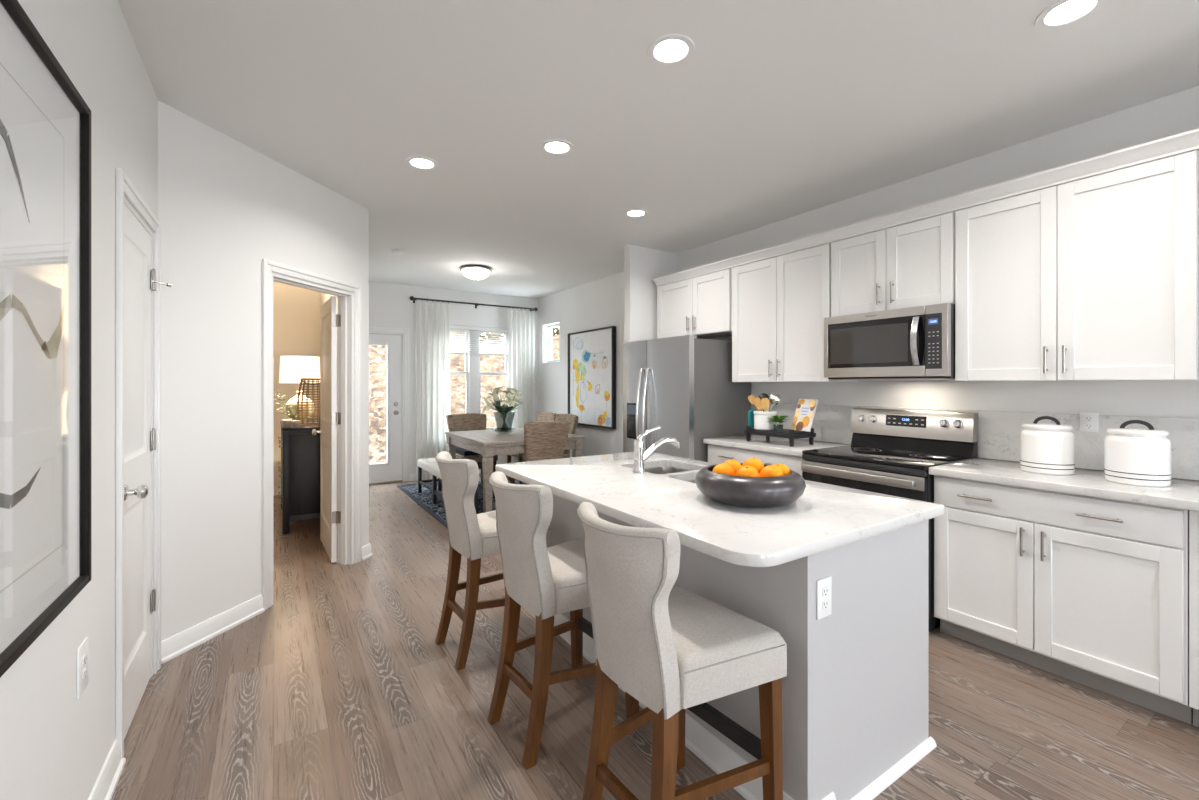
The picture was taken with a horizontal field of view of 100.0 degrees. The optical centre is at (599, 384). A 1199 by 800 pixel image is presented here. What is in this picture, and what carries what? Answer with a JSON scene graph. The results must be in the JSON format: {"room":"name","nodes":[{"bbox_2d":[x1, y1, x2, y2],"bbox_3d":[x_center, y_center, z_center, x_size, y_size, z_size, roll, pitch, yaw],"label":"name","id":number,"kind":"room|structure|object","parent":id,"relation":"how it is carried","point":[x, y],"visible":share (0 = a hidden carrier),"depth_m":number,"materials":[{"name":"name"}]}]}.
{"room":"kitchen","nodes":[
{"label":"kitchen","id":0,"kind":"room"},
{"bbox_2d":[0,0,157,799],"bbox_3d":[-0.041,-0.012,-0.914,0.120,2.744,8.010,0,0,-33],"label":"wall","id":1,"kind":"structure","parent":0,"point":[55,745],"depth_m":1.56,"materials":[{"name":"paint"}]},
{"bbox_2d":[0,0,90,677],"bbox_3d":[-1.160,-0.111,0.955,0.032,1.348,1.145,0,0,-33],"label":"framed art","id":2,"kind":"object","parent":1,"relation":"attached to","point":[45,121],"visible":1,"depth_m":1.18},
{"bbox_2d":[0,63,63,592],"bbox_3d":[-1.158,-0.113,0.945,0.001,1.057,0.867,0,0,-33],"label":"artwork","id":3,"kind":"object","parent":2,"relation":"attached to","point":[31,142],"depth_m":1.12},
{"bbox_2d":[77,637,88,699],"bbox_3d":[-1.513,0.830,1.474,0.009,0.145,0.088,0,0,-33],"label":"wall outlet","id":4,"kind":"object","parent":1,"relation":"attached to","point":[83,650],"visible":1,"depth_m":1.46,"materials":[{"name":"white plastic"}]},
{"bbox_2d":[83,655,86,665],"bbox_3d":[-1.512,0.810,1.475,0.003,0.026,0.030,0,0,-33],"label":"socket","id":5,"kind":"object","parent":4,"relation":"attached to","point":[84,656],"depth_m":1.48,"materials":[{"name":"white plastic"}]},
{"bbox_2d":[83,668,86,679],"bbox_3d":[-1.512,0.850,1.475,0.003,0.026,0.030,0,0,-33],"label":"socket","id":6,"kind":"object","parent":4,"relation":"attached to","point":[84,669],"depth_m":1.48,"materials":[{"name":"white plastic"}]},
{"bbox_2d":[88,739,125,799],"bbox_3d":[0.201,1.310,-1.154,0.026,0.100,7.045,0,0,-33],"label":"baseboard","id":7,"kind":"structure","parent":1,"relation":"attached to","point":[105,785],"depth_m":1.68,"materials":[{"name":"paint"}]},
{"bbox_2d":[115,167,171,758],"bbox_3d":[-1.943,0.294,2.080,0.187,2.132,0.739,0,0,-33],"label":"door","id":8,"kind":"structure","parent":1,"relation":"in","point":[138,283],"depth_m":2.08,"materials":[{"name":"paint"}]},
{"bbox_2d":[158,100,368,640],"bbox_3d":[-2.048,-0.012,3.215,0.120,2.744,1.583,0,0,12],"label":"wall","id":9,"kind":"structure","parent":0,"point":[225,207],"depth_m":2.75,"materials":[{"name":"paint"}]},
{"bbox_2d":[161,543,372,663],"bbox_3d":[-2.426,1.310,4.606,0.810,0.100,4.301,0,0,-18],"label":"baseboard","id":10,"kind":"structure","parent":9,"relation":"attached to","point":[182,642],"depth_m":2.71,"materials":[{"name":"paint"}]},
{"bbox_2d":[262,259,360,609],"bbox_3d":[-2.052,0.304,3.739,0.492,2.112,1.419,0,0,-15],"label":"door","id":11,"kind":"structure","parent":9,"relation":"in","point":[336,314],"depth_m":3.79,"materials":[{"name":"paint"}]},
{"bbox_2d":[273,281,332,486],"bbox_3d":[-3.635,-0.012,4.055,2.713,2.744,3.960,0,0,-33],"label":"wall","id":12,"kind":"structure","parent":0,"point":[296,310],"depth_m":6.25,"materials":[{"name":"paint"}]},
{"bbox_2d":[273,487,280,494],"bbox_3d":[-4.703,1.310,5.693,2.680,0.100,0.026,0,0,-33],"label":"baseboard","id":13,"kind":"structure","parent":12,"relation":"attached to","point":[276,490],"depth_m":6.17,"materials":[{"name":"paint"}]},
{"bbox_2d":[369,281,538,480],"bbox_3d":[-3.458,-0.012,6.619,6.100,2.744,0.150,0,0,-33],"label":"wall","id":14,"kind":"structure","parent":0,"point":[390,305],"depth_m":7.10,"materials":[{"name":"paint"}]},
{"bbox_2d":[369,327,408,484],"bbox_3d":[-3.128,0.294,6.812,1.019,2.132,0.185,0,0,-33],"label":"door","id":15,"kind":"structure","parent":14,"relation":"in","point":[396,468],"depth_m":6.98,"materials":[{"name":"paint"}]},
{"bbox_2d":[410,469,480,480],"bbox_3d":[-1.816,1.310,7.579,2.000,0.100,0.026,0,0,-33],"label":"baseboard","id":16,"kind":"structure","parent":14,"relation":"attached to","point":[412,476],"depth_m":7.06,"materials":[{"name":"paint"}]},
{"bbox_2d":[410,296,537,310],"bbox_3d":[-1.824,-1.181,7.517,1.958,0.083,0.120,0,0,-33],"label":"curtain rod","id":17,"kind":"object","parent":14,"relation":"attached to","point":[411,297],"visible":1,"depth_m":7.42,"materials":[{"name":"black metal"}]},
{"bbox_2d":[415,300,449,480],"bbox_3d":[-2.361,0.071,7.134,0.492,2.554,0.072,0,0,-33],"label":"curtain","id":18,"kind":"object","parent":17,"relation":"hanging from","point":[432,320],"visible":0.9,"depth_m":7.12,"materials":[{"name":"white fabric"}]},
{"bbox_2d":[507,307,533,461],"bbox_3d":[-1.230,0.071,7.868,0.457,2.554,0.072,0,0,-33],"label":"curtain","id":19,"kind":"object","parent":17,"relation":"hanging from","point":[520,323],"visible":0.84,"depth_m":7.87,"materials":[{"name":"white fabric"}]},
{"bbox_2d":[450,329,507,429],"bbox_3d":[-1.904,-0.011,7.603,1.320,1.721,0.170,0,0,-33],"label":"window","id":20,"kind":"structure","parent":14,"relation":"in","point":[472,372],"depth_m":7.60,"materials":[{"name":"paint"}]},
{"bbox_2d":[450,325,507,355],"bbox_3d":[-1.886,-0.653,7.576,1.200,0.426,0.040,0,0,-33],"label":"window blind","id":21,"kind":"object","parent":20,"relation":"attached to","point":[452,327],"visible":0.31,"depth_m":7.60,"materials":[{"name":"paint"}]},
{"bbox_2d":[624,245,677,342],"bbox_3d":[0.540,-0.012,5.206,0.628,2.744,0.103,0,0,-33],"label":"wall partition","id":22,"kind":"structure","parent":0,"point":[642,265],"depth_m":5.08,"materials":[{"name":"paint"}]},
{"bbox_2d":[111,474,1198,799],"bbox_3d":[-0.269,1.420,1.471,6.350,0.120,12.260,0,0,-33],"label":"floor","id":23,"kind":"structure","parent":0,"point":[342,688],"depth_m":2.03,"materials":[{"name":"wood"}]},
{"bbox_2d":[278,419,319,534],"bbox_3d":[-3.019,0.879,5.141,0.451,0.962,1.188,0,0,-33],"label":"dresser","id":24,"kind":"object","parent":23,"relation":"on","point":[300,449],"visible":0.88,"depth_m":4.63,"materials":[{"name":"brown wood"}]},
{"bbox_2d":[275,390,296,419],"bbox_3d":[-2.970,0.221,4.741,0.085,0.340,0.233,0,0,38],"label":"leafy branch","id":25,"kind":"object","parent":24,"relation":"on","point":[285,407],"visible":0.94,"depth_m":4.76,"materials":[{"name":"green plant"}]},
{"bbox_2d":[282,419,291,427],"bbox_3d":[-2.865,0.362,4.611,0.076,0.072,0.090,0,0,-33],"label":"box","id":26,"kind":"object","parent":24,"relation":"on","point":[287,423],"visible":1,"depth_m":4.58,"materials":[{"name":"brown wood"}]},
{"bbox_2d":[292,420,300,427],"bbox_3d":[-2.788,0.367,4.626,0.071,0.062,0.070,0,0,-33],"label":"box","id":27,"kind":"object","parent":24,"relation":"on","point":[297,423],"visible":1,"depth_m":4.60,"materials":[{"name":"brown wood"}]},
{"bbox_2d":[279,356,319,422],"bbox_3d":[-2.970,0.063,4.987,0.353,0.670,0.353,0,0,-33],"label":"table lamp","id":28,"kind":"object","parent":24,"relation":"on","point":[292,368],"visible":0.6,"depth_m":4.87,"materials":[{"name":"fabric"}]},
{"bbox_2d":[297,378,319,426],"bbox_3d":[-2.742,0.171,4.813,0.268,0.452,0.266,0,0,-10],"label":"lantern","id":29,"kind":"object","parent":24,"relation":"on","point":[303,424],"visible":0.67,"depth_m":4.73,"materials":[{"name":"brown wicker"}]},
{"bbox_2d":[397,475,523,528],"bbox_3d":[-1.203,1.356,6.258,2.048,0.008,2.370,0,0,-33],"label":"area rug","id":30,"kind":"object","parent":23,"relation":"on","point":[424,499],"visible":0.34,"depth_m":5.89,"materials":[{"name":"blue fabric"}]},
{"bbox_2d":[417,458,479,513],"bbox_3d":[-1.764,1.139,5.757,0.306,0.426,1.420,0,0,-33],"label":"bench","id":31,"kind":"object","parent":30,"relation":"on","point":[430,465],"visible":0.34,"depth_m":5.83,"materials":[{"name":"fabric"}]},
{"bbox_2d":[417,458,479,480],"bbox_3d":[-1.764,0.971,5.757,0.306,0.089,1.420,0,0,-33],"label":"cushion","id":32,"kind":"object","parent":31,"relation":"on","point":[430,465],"depth_m":5.87,"materials":[{"name":"fabric"}]},
{"bbox_2d":[446,413,497,482],"bbox_3d":[-1.669,0.875,6.616,0.550,0.953,0.608,0,0,-33],"label":"wicker chair","id":33,"kind":"object","parent":30,"relation":"on","point":[464,421],"visible":0.32,"depth_m":6.78,"materials":[{"name":"brown wicker"}]},
{"bbox_2d":[456,448,480,455],"bbox_3d":[-1.620,0.859,6.542,0.400,0.073,0.380,0,0,-33],"label":"seat cushion","id":34,"kind":"object","parent":33,"relation":"on","point":[462,451],"visible":0.36,"depth_m":6.34,"materials":[{"name":"blue fabric"}]},
{"bbox_2d":[445,428,584,512],"bbox_3d":[-1.051,0.974,6.032,1.200,0.754,1.395,0,0,-33],"label":"dining table","id":35,"kind":"object","parent":30,"relation":"on","point":[487,443],"visible":0.71,"depth_m":5.50,"materials":[{"name":"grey wood"}]},
{"bbox_2d":[492,412,516,434],"bbox_3d":[-1.137,0.465,6.008,0.290,0.262,0.290,0,0,-33],"label":"flower vase","id":36,"kind":"object","parent":35,"relation":"on","point":[493,412],"visible":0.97,"depth_m":6.00,"materials":[{"name":"clear glass"}]},
{"bbox_2d":[479,386,524,430],"bbox_3d":[-1.165,0.290,6.014,0.549,0.547,0.699,0,0,-9],"label":"lily bouquet","id":37,"kind":"object","parent":36,"relation":"in","point":[499,406],"visible":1,"depth_m":5.95,"materials":[{"name":"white plant"}]},
{"bbox_2d":[507,412,555,484],"bbox_3d":[-0.945,0.875,7.051,0.608,0.953,0.550,0,0,-33],"label":"wicker chair","id":38,"kind":"object","parent":30,"relation":"on","point":[542,416],"visible":0.19,"depth_m":7.07,"materials":[{"name":"brown wicker"}]},
{"bbox_2d":[510,421,570,484],"bbox_3d":[-0.689,0.875,5.639,0.550,0.953,0.608,0,0,-33],"label":"wicker chair","id":39,"kind":"object","parent":30,"relation":"on","point":[544,440],"visible":0.49,"depth_m":5.41,"materials":[{"name":"brown wicker"}]},
{"bbox_2d":[522,414,578,484],"bbox_3d":[-0.640,0.875,6.581,0.608,0.953,0.550,0,0,-33],"label":"wicker chair","id":40,"kind":"object","parent":30,"relation":"on","point":[573,419],"visible":0.3,"depth_m":6.54,"materials":[{"name":"brown wicker"}]},
{"bbox_2d":[435,451,551,670],"bbox_3d":[-0.590,0.860,2.648,0.519,1.001,0.456,0,0,-36],"label":"counter stool","id":41,"kind":"object","parent":23,"relation":"on","point":[474,536],"visible":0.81,"depth_m":2.47,"materials":[{"name":"fabric"}]},
{"bbox_2d":[487,471,638,769],"bbox_3d":[-0.178,0.860,2.036,0.519,1.001,0.456,0,0,-37],"label":"counter stool","id":42,"kind":"object","parent":23,"relation":"on","point":[548,582],"visible":0.87,"depth_m":1.88,"materials":[{"name":"fabric"}]},
{"bbox_2d":[577,502,786,799],"bbox_3d":[0.200,0.860,1.492,0.519,1.001,0.456,0,0,-36],"label":"counter stool","id":43,"kind":"object","parent":23,"relation":"on","point":[675,649],"visible":1,"depth_m":1.39,"materials":[{"name":"fabric"}]},
{"bbox_2d":[623,334,750,461],"bbox_3d":[0.756,0.477,4.638,0.845,1.765,0.916,0,0,-33],"label":"refrigerator","id":44,"kind":"object","parent":23,"relation":"on","point":[683,386],"visible":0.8,"depth_m":4.30,"materials":[{"name":"silver metal"}]},
{"bbox_2d":[550,494,936,799],"bbox_3d":[0.463,0.923,2.398,0.789,0.874,1.748,0,0,-33],"label":"kitchen island","id":45,"kind":"object","parent":23,"relation":"on","point":[855,687],"visible":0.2,"depth_m":1.67,"materials":[{"name":"paint"}]},
{"bbox_2d":[495,451,944,566],"bbox_3d":[0.347,0.465,2.327,1.058,0.038,1.803,0,0,-33],"label":"island countertop","id":46,"kind":"structure","parent":45,"relation":"on","point":[825,517],"depth_m":1.80,"materials":[{"name":"white stone"}]},
{"bbox_2d":[632,426,680,473],"bbox_3d":[0.298,0.328,2.562,0.290,0.235,0.071,0,0,-25],"label":"faucet","id":47,"kind":"object","parent":46,"relation":"on","point":[640,456],"visible":1,"depth_m":2.51,"materials":[{"name":"silver metal"}]},
{"bbox_2d":[644,467,695,482],"bbox_3d":[0.460,0.576,2.548,0.389,0.180,0.799,0,0,-33],"label":"sink","id":48,"kind":"object","parent":46,"relation":"in","point":[656,470],"visible":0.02,"depth_m":2.93,"materials":[{"name":"metal"}]},
{"bbox_2d":[695,463,805,507],"bbox_3d":[0.574,0.387,1.931,0.407,0.118,0.407,0,0,-33],"label":"fruit bowl","id":49,"kind":"object","parent":46,"relation":"on","point":[741,491],"visible":0.83,"depth_m":1.77,"materials":[{"name":"black ceramic"}]},
{"bbox_2d":[712,463,734,475],"bbox_3d":[0.471,0.342,1.906,0.085,0.082,0.086,0,0,-8],"label":"orange","id":50,"kind":"object","parent":49,"relation":"in","point":[723,468],"visible":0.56,"depth_m":1.88,"materials":[{"name":"orange food"}]},
{"bbox_2d":[724,459,741,475],"bbox_3d":[0.524,0.340,1.989,0.086,0.082,0.086,0,0,-13],"label":"orange","id":51,"kind":"object","parent":49,"relation":"in","point":[734,464],"visible":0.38,"depth_m":1.96,"materials":[{"name":"orange food"}]},
{"bbox_2d":[736,466,759,476],"bbox_3d":[0.546,0.342,1.852,0.086,0.082,0.085,0,0,-20],"label":"orange","id":52,"kind":"object","parent":49,"relation":"in","point":[746,471],"visible":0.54,"depth_m":1.83,"materials":[{"name":"orange food"}]},
{"bbox_2d":[742,458,763,473],"bbox_3d":[0.610,0.334,1.993,0.086,0.082,0.085,0,0,-3],"label":"orange","id":53,"kind":"object","parent":49,"relation":"in","point":[757,464],"visible":0.51,"depth_m":1.97,"materials":[{"name":"orange food"}]},
{"bbox_2d":[760,465,783,476],"bbox_3d":[0.636,0.341,1.857,0.085,0.082,0.086,0,0,44],"label":"orange","id":54,"kind":"object","parent":49,"relation":"in","point":[771,470],"visible":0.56,"depth_m":1.83,"materials":[{"name":"orange food"}]},
{"bbox_2d":[774,463,790,475],"bbox_3d":[0.690,0.346,1.929,0.085,0.082,0.086,0,0,-7],"label":"orange","id":55,"kind":"object","parent":49,"relation":"in","point":[786,471],"visible":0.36,"depth_m":1.90,"materials":[{"name":"orange food"}]},
{"bbox_2d":[816,576,831,619],"bbox_3d":[0.682,0.648,1.524,0.072,0.118,0.009,0,0,-33],"label":"wall outlet","id":56,"kind":"object","parent":45,"relation":"attached to","point":[823,586],"visible":1,"depth_m":1.52,"materials":[{"name":"white plastic"}]},
{"bbox_2d":[822,587,828,596],"bbox_3d":[0.684,0.628,1.523,0.030,0.026,0.003,0,0,-33],"label":"socket","id":57,"kind":"object","parent":56,"relation":"attached to","point":[825,590],"depth_m":1.52,"materials":[{"name":"white plastic"}]},
{"bbox_2d":[822,600,828,609],"bbox_3d":[0.684,0.667,1.523,0.030,0.026,0.003,0,0,-33],"label":"socket","id":58,"kind":"object","parent":56,"relation":"attached to","point":[825,603],"depth_m":1.52,"materials":[{"name":"white plastic"}]},
{"bbox_2d":[708,444,802,475],"bbox_3d":[1.371,0.923,3.899,0.651,0.873,0.912,0,0,-33],"label":"base cabinet","id":59,"kind":"object","parent":23,"relation":"on","point":[717,454],"visible":0.22,"depth_m":3.76,"materials":[{"name":"paint"}]},
{"bbox_2d":[703,435,850,456],"bbox_3d":[1.371,0.465,3.901,0.650,0.038,0.922,0,0,-33],"label":"countertop","id":60,"kind":"structure","parent":59,"relation":"on","point":[779,445],"depth_m":3.78,"materials":[{"name":"white stone"}]},
{"bbox_2d":[744,426,815,446],"bbox_3d":[1.363,0.385,3.816,0.290,0.122,0.450,0,0,-33],"label":"tray","id":61,"kind":"object","parent":60,"relation":"on","point":[791,434],"visible":0.83,"depth_m":3.70,"materials":[{"name":"black wood"}]},
{"bbox_2d":[748,409,762,427],"bbox_3d":[1.235,0.274,3.972,0.165,0.145,0.018,0,0,-33],"label":"cutting board","id":62,"kind":"object","parent":61,"relation":"on","point":[750,413],"visible":0.48,"depth_m":3.94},
{"bbox_2d":[753,411,776,429],"bbox_3d":[1.281,0.279,3.888,0.174,0.138,0.174,0,0,-33],"label":"utensil crock","id":63,"kind":"object","parent":61,"relation":"on","point":[761,422],"visible":0.92,"depth_m":3.82,"materials":[{"name":"white ceramic"}]},
{"bbox_2d":[748,395,759,411],"bbox_3d":[1.230,0.205,3.897,0.155,0.250,0.016,0,0,7],"label":"spatula","id":64,"kind":"object","parent":63,"relation":"in","point":[751,398],"visible":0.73,"depth_m":3.90,"materials":[{"name":"brown wood"}]},
{"bbox_2d":[754,397,761,411],"bbox_3d":[1.246,0.215,3.888,0.095,0.229,0.022,0,0,0],"label":"spoon","id":65,"kind":"object","parent":63,"relation":"in","point":[757,400],"visible":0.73,"depth_m":3.88,"materials":[{"name":"brown wood"}]},
{"bbox_2d":[758,393,768,411],"bbox_3d":[1.280,0.200,3.929,0.074,0.259,0.081,0,0,-33],"label":"ladle","id":66,"kind":"object","parent":63,"relation":"in","point":[762,395],"visible":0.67,"depth_m":3.93,"materials":[{"name":"metal"}]},
{"bbox_2d":[761,398,768,411],"bbox_3d":[1.278,0.217,3.880,0.061,0.222,0.016,0,0,23],"label":"spatula","id":67,"kind":"object","parent":63,"relation":"in","point":[765,402],"visible":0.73,"depth_m":3.88,"materials":[{"name":"brown wood"}]},
{"bbox_2d":[769,393,780,411],"bbox_3d":[1.338,0.200,3.907,0.145,0.259,0.031,0,0,6],"label":"spoon","id":68,"kind":"object","parent":63,"relation":"in","point":[774,399],"visible":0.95,"depth_m":3.90,"materials":[{"name":"silver metal"}]},
{"bbox_2d":[766,415,789,430],"bbox_3d":[1.338,0.289,3.757,0.181,0.117,0.172,0,0,15],"label":"potted herb","id":69,"kind":"object","parent":61,"relation":"on","point":[775,418],"visible":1,"depth_m":3.74,"materials":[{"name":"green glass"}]},
{"bbox_2d":[749,429,809,434],"bbox_3d":[1.363,0.356,3.816,0.250,0.016,0.380,0,0,-33],"label":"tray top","id":70,"kind":"object","parent":61,"relation":"attached to","point":[751,431],"depth_m":3.71,"materials":[{"name":"black wood"}]},
{"bbox_2d":[791,399,817,431],"bbox_3d":[1.523,0.230,3.736,0.113,0.236,0.153,0,0,-33],"label":"cookbook","id":71,"kind":"object","parent":61,"relation":"on","point":[806,408],"visible":0.98,"depth_m":3.72,"materials":[{"name":"paper"}]},
{"bbox_2d":[801,408,977,631],"bbox_3d":[1.788,0.766,3.167,0.710,1.187,0.756,0,0,-33],"label":"range","id":72,"kind":"object","parent":23,"relation":"on","point":[892,452],"visible":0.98,"depth_m":3.10,"materials":[{"name":"silver metal"}]},
{"bbox_2d":[802,445,973,469],"bbox_3d":[1.792,0.451,3.169,0.585,0.024,0.756,0,0,-33],"label":"cooktop","id":73,"kind":"object","parent":72,"relation":"in","point":[889,457],"depth_m":3.09,"materials":[{"name":"black glass"}]},
{"bbox_2d":[934,475,1191,724],"bbox_3d":[2.283,0.923,2.492,0.651,0.873,0.901,0,0,-33],"label":"base cabinet","id":74,"kind":"object","parent":23,"relation":"on","point":[1093,592],"visible":0.96,"depth_m":2.25,"materials":[{"name":"paint"}]},
{"bbox_2d":[1189,510,1198,726],"bbox_3d":[2.779,0.923,1.728,0.651,0.873,0.913,0,0,-33],"label":"base cabinet","id":75,"kind":"object","parent":23,"relation":"on","point":[1193,515],"visible":0.86,"depth_m":1.96,"materials":[{"name":"paint"}]},
{"bbox_2d":[929,458,1198,510],"bbox_3d":[2.536,0.465,2.105,0.650,0.038,1.833,0,0,-33],"label":"countertop","id":76,"kind":"structure","parent":75,"relation":"on","point":[1182,493],"depth_m":2.30,"materials":[{"name":"white stone"}]},
{"bbox_2d":[1020,416,1074,474],"bbox_3d":[2.268,0.303,2.550,0.208,0.284,0.208,0,0,-33],"label":"canister","id":77,"kind":"object","parent":76,"relation":"on","point":[1048,449],"visible":1,"depth_m":2.48,"materials":[{"name":"white ceramic"}]},
{"bbox_2d":[1104,420,1171,486],"bbox_3d":[2.427,0.303,2.271,0.208,0.284,0.208,0,0,-37],"label":"canister","id":78,"kind":"object","parent":76,"relation":"on","point":[1132,456],"visible":1,"depth_m":2.20,"materials":[{"name":"white ceramic"}]},
{"bbox_2d":[118,0,1198,298],"bbox_3d":[-0.269,-1.484,1.471,6.350,0.200,12.260,0,0,-33],"label":"ceiling","id":79,"kind":"structure","parent":0,"point":[779,110],"depth_m":2.42,"materials":[{"name":"paint"}]},
{"bbox_2d":[392,248,403,254],"bbox_3d":[-2.079,-1.364,5.187,0.124,0.040,0.124,0,0,-33],"label":"smoke detector","id":80,"kind":"object","parent":79,"relation":"attached to","point":[395,250],"visible":1,"depth_m":5.15,"materials":[{"name":"white plastic"}]},
{"bbox_2d":[405,156,437,169],"bbox_3d":[-1.111,-1.381,3.146,0.196,0.006,0.196,0,0,-33],"label":"recessed light","id":81,"kind":"object","parent":79,"relation":"in","point":[417,162],"visible":1,"depth_m":3.14,"materials":[{"name":"paint"}]},
{"bbox_2d":[460,265,491,280],"bbox_3d":[-1.472,-1.305,5.991,0.364,0.158,0.364,0,0,-33],"label":"dome light","id":82,"kind":"object","parent":79,"relation":"attached to","point":[476,272],"visible":1,"depth_m":5.88,"materials":[{"name":"white glass"}]},
{"bbox_2d":[540,139,573,154],"bbox_3d":[-0.248,-1.381,2.933,0.196,0.006,0.196,0,0,-33],"label":"recessed light","id":83,"kind":"object","parent":79,"relation":"in","point":[551,146],"visible":1,"depth_m":2.93,"materials":[{"name":"paint"}]},
{"bbox_2d":[624,209,647,217],"bbox_3d":[0.295,-1.381,4.065,0.196,0.006,0.196,0,0,-33],"label":"recessed light","id":84,"kind":"object","parent":79,"relation":"in","point":[634,213],"visible":1,"depth_m":4.07,"materials":[{"name":"paint"}]},
{"bbox_2d":[647,34,694,65],"bbox_3d":[0.296,-1.381,2.082,0.196,0.006,0.196,0,0,-33],"label":"recessed light","id":85,"kind":"object","parent":79,"relation":"in","point":[669,49],"visible":1,"depth_m":2.08,"materials":[{"name":"paint"}]},
{"bbox_2d":[1035,0,1105,29],"bbox_3d":[1.740,-1.381,1.859,0.196,0.006,0.196,0,0,-33],"label":"recessed light","id":86,"kind":"object","parent":79,"relation":"in","point":[1062,13],"visible":1,"depth_m":1.87,"materials":[{"name":"paint"}]},
{"bbox_2d":[539,86,1198,458],"bbox_3d":[2.332,-0.012,3.158,0.150,2.744,12.260,0,0,-33],"label":"wall","id":87,"kind":"structure","parent":0,"point":[599,303],"depth_m":3.28,"materials":[{"name":"paint"}]},
{"bbox_2d":[542,324,559,363],"bbox_3d":[-0.695,-0.628,7.806,0.152,0.613,0.585,0,0,-33],"label":"window","id":88,"kind":"structure","parent":87,"relation":"in","point":[550,327],"depth_m":8.02,"materials":[{"name":"paint"}]},
{"bbox_2d":[568,326,615,428],"bbox_3d":[-0.124,-0.083,6.752,0.059,1.285,1.135,0,0,-33],"label":"abstract painting","id":89,"kind":"object","parent":87,"relation":"attached to","point":[591,353],"visible":0.96,"depth_m":6.70,"materials":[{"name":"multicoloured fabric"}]},
{"bbox_2d":[657,268,731,338],"bbox_3d":[0.976,-0.720,4.753,0.383,0.535,0.984,0,0,-33],"label":"upper cabinet","id":90,"kind":"object","parent":87,"relation":"attached to","point":[701,306],"visible":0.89,"depth_m":4.60,"materials":[{"name":"paint"}]},
{"bbox_2d":[732,243,857,381],"bbox_3d":[1.490,-0.501,3.961,0.383,0.971,0.897,0,0,-33],"label":"upper cabinet","id":91,"kind":"object","parent":87,"relation":"attached to","point":[781,304],"visible":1,"depth_m":3.83,"materials":[{"name":"paint"}]},
{"bbox_2d":[755,403,855,443],"bbox_3d":[1.637,0.303,4.073,0.019,0.286,0.922,0,0,-33],"label":"backsplash","id":92,"kind":"structure","parent":87,"relation":"attached to","point":[831,423],"depth_m":3.87,"materials":[{"name":"grey stone"}]},
{"bbox_2d":[831,212,954,316],"bbox_3d":[1.942,-0.725,3.265,0.383,0.525,0.754,0,0,-33],"label":"upper cabinet","id":93,"kind":"object","parent":87,"relation":"attached to","point":[912,264],"visible":0.9,"depth_m":3.13,"materials":[{"name":"paint"}]},
{"bbox_2d":[824,303,954,379],"bbox_3d":[1.900,-0.242,3.236,0.470,0.431,0.758,0,0,-33],"label":"microwave","id":94,"kind":"object","parent":93,"relation":"attached to","point":[911,343],"visible":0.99,"depth_m":3.07,"materials":[{"name":"silver metal"}]},
{"bbox_2d":[856,406,979,457],"bbox_3d":[2.095,0.303,3.366,0.019,0.286,0.762,0,0,-33],"label":"backsplash","id":95,"kind":"structure","parent":87,"relation":"attached to","point":[923,409],"depth_m":3.26,"materials":[{"name":"grey stone"}]},
{"bbox_2d":[955,150,1198,381],"bbox_3d":[2.395,-0.501,2.567,0.383,0.971,0.903,0,0,-33],"label":"upper cabinet","id":96,"kind":"object","parent":87,"relation":"attached to","point":[1095,278],"visible":1,"depth_m":2.41,"materials":[{"name":"paint"}]},
{"bbox_2d":[979,411,1198,480],"bbox_3d":[2.801,0.303,2.277,0.019,0.286,1.833,0,0,-33],"label":"backsplash","id":97,"kind":"structure","parent":87,"relation":"attached to","point":[999,431],"depth_m":2.63,"materials":[{"name":"grey stone"}]},
{"bbox_2d":[1080,413,1098,431],"bbox_3d":[2.558,0.200,2.627,0.009,0.100,0.072,0,0,-33],"label":"wall outlet","id":98,"kind":"object","parent":97,"relation":"attached to","point":[1089,422],"visible":1,"depth_m":2.62,"materials":[{"name":"white plastic"}]},
{"bbox_2d":[1085,416,1092,420],"bbox_3d":[2.556,0.180,2.626,0.003,0.026,0.030,0,0,-33],"label":"socket","id":99,"kind":"object","parent":98,"relation":"attached to","point":[1087,418],"depth_m":2.62,"materials":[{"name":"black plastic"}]},
{"bbox_2d":[1085,424,1092,428],"bbox_3d":[2.556,0.220,2.626,0.003,0.026,0.030,0,0,-33],"label":"socket","id":100,"kind":"object","parent":98,"relation":"attached to","point":[1087,426],"depth_m":2.62,"materials":[{"name":"white plastic"}]},
{"bbox_3d":[2.891,-0.501,1.801,0.383,0.971,0.914,0,0,-33],"label":"upper cabinet","id":101,"kind":"object","parent":87,"relation":"attached to","visible":0},
{"bbox_2d":[653,128,1198,286],"bbox_3d":[1.920,-1.023,3.292,0.389,0.070,4.474,0,0,-33],"label":"crown molding","id":102,"kind":"structure","parent":101,"relation":"attached to","point":[1185,142],"depth_m":2.74,"materials":[{"name":"paint"}]},
{"label":"outside","id":103,"kind":"structure","parent":0,"visible":0},
{"bbox_2d":[369,331,558,463],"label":"window","id":104,"kind":"structure","parent":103,"point":[377,353],"depth_m":10.62,"materials":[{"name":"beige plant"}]},
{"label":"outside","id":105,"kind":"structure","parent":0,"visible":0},
{"bbox_2d":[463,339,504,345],"bbox_3d":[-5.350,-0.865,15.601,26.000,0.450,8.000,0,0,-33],"label":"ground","id":106,"kind":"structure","parent":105,"point":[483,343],"depth_m":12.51,"materials":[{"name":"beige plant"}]},
{"bbox_2d":[480,333,504,339],"bbox_3d":[-2.942,-3.188,14.074,3.358,5.705,3.322,0,0,-33],"label":"autumn tree","id":107,"kind":"object","parent":106,"relation":"on","point":[488,335],"visible":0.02,"depth_m":13.61,"materials":[{"name":"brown plant"}]},
{"bbox_2d":[552,327,558,336],"bbox_3d":[-1.805,-3.188,18.870,3.358,5.705,3.322,0,0,29],"label":"autumn tree","id":108,"kind":"object","parent":106,"relation":"on","point":[553,334],"visible":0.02,"depth_m":18.74,"materials":[{"name":"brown plant"}]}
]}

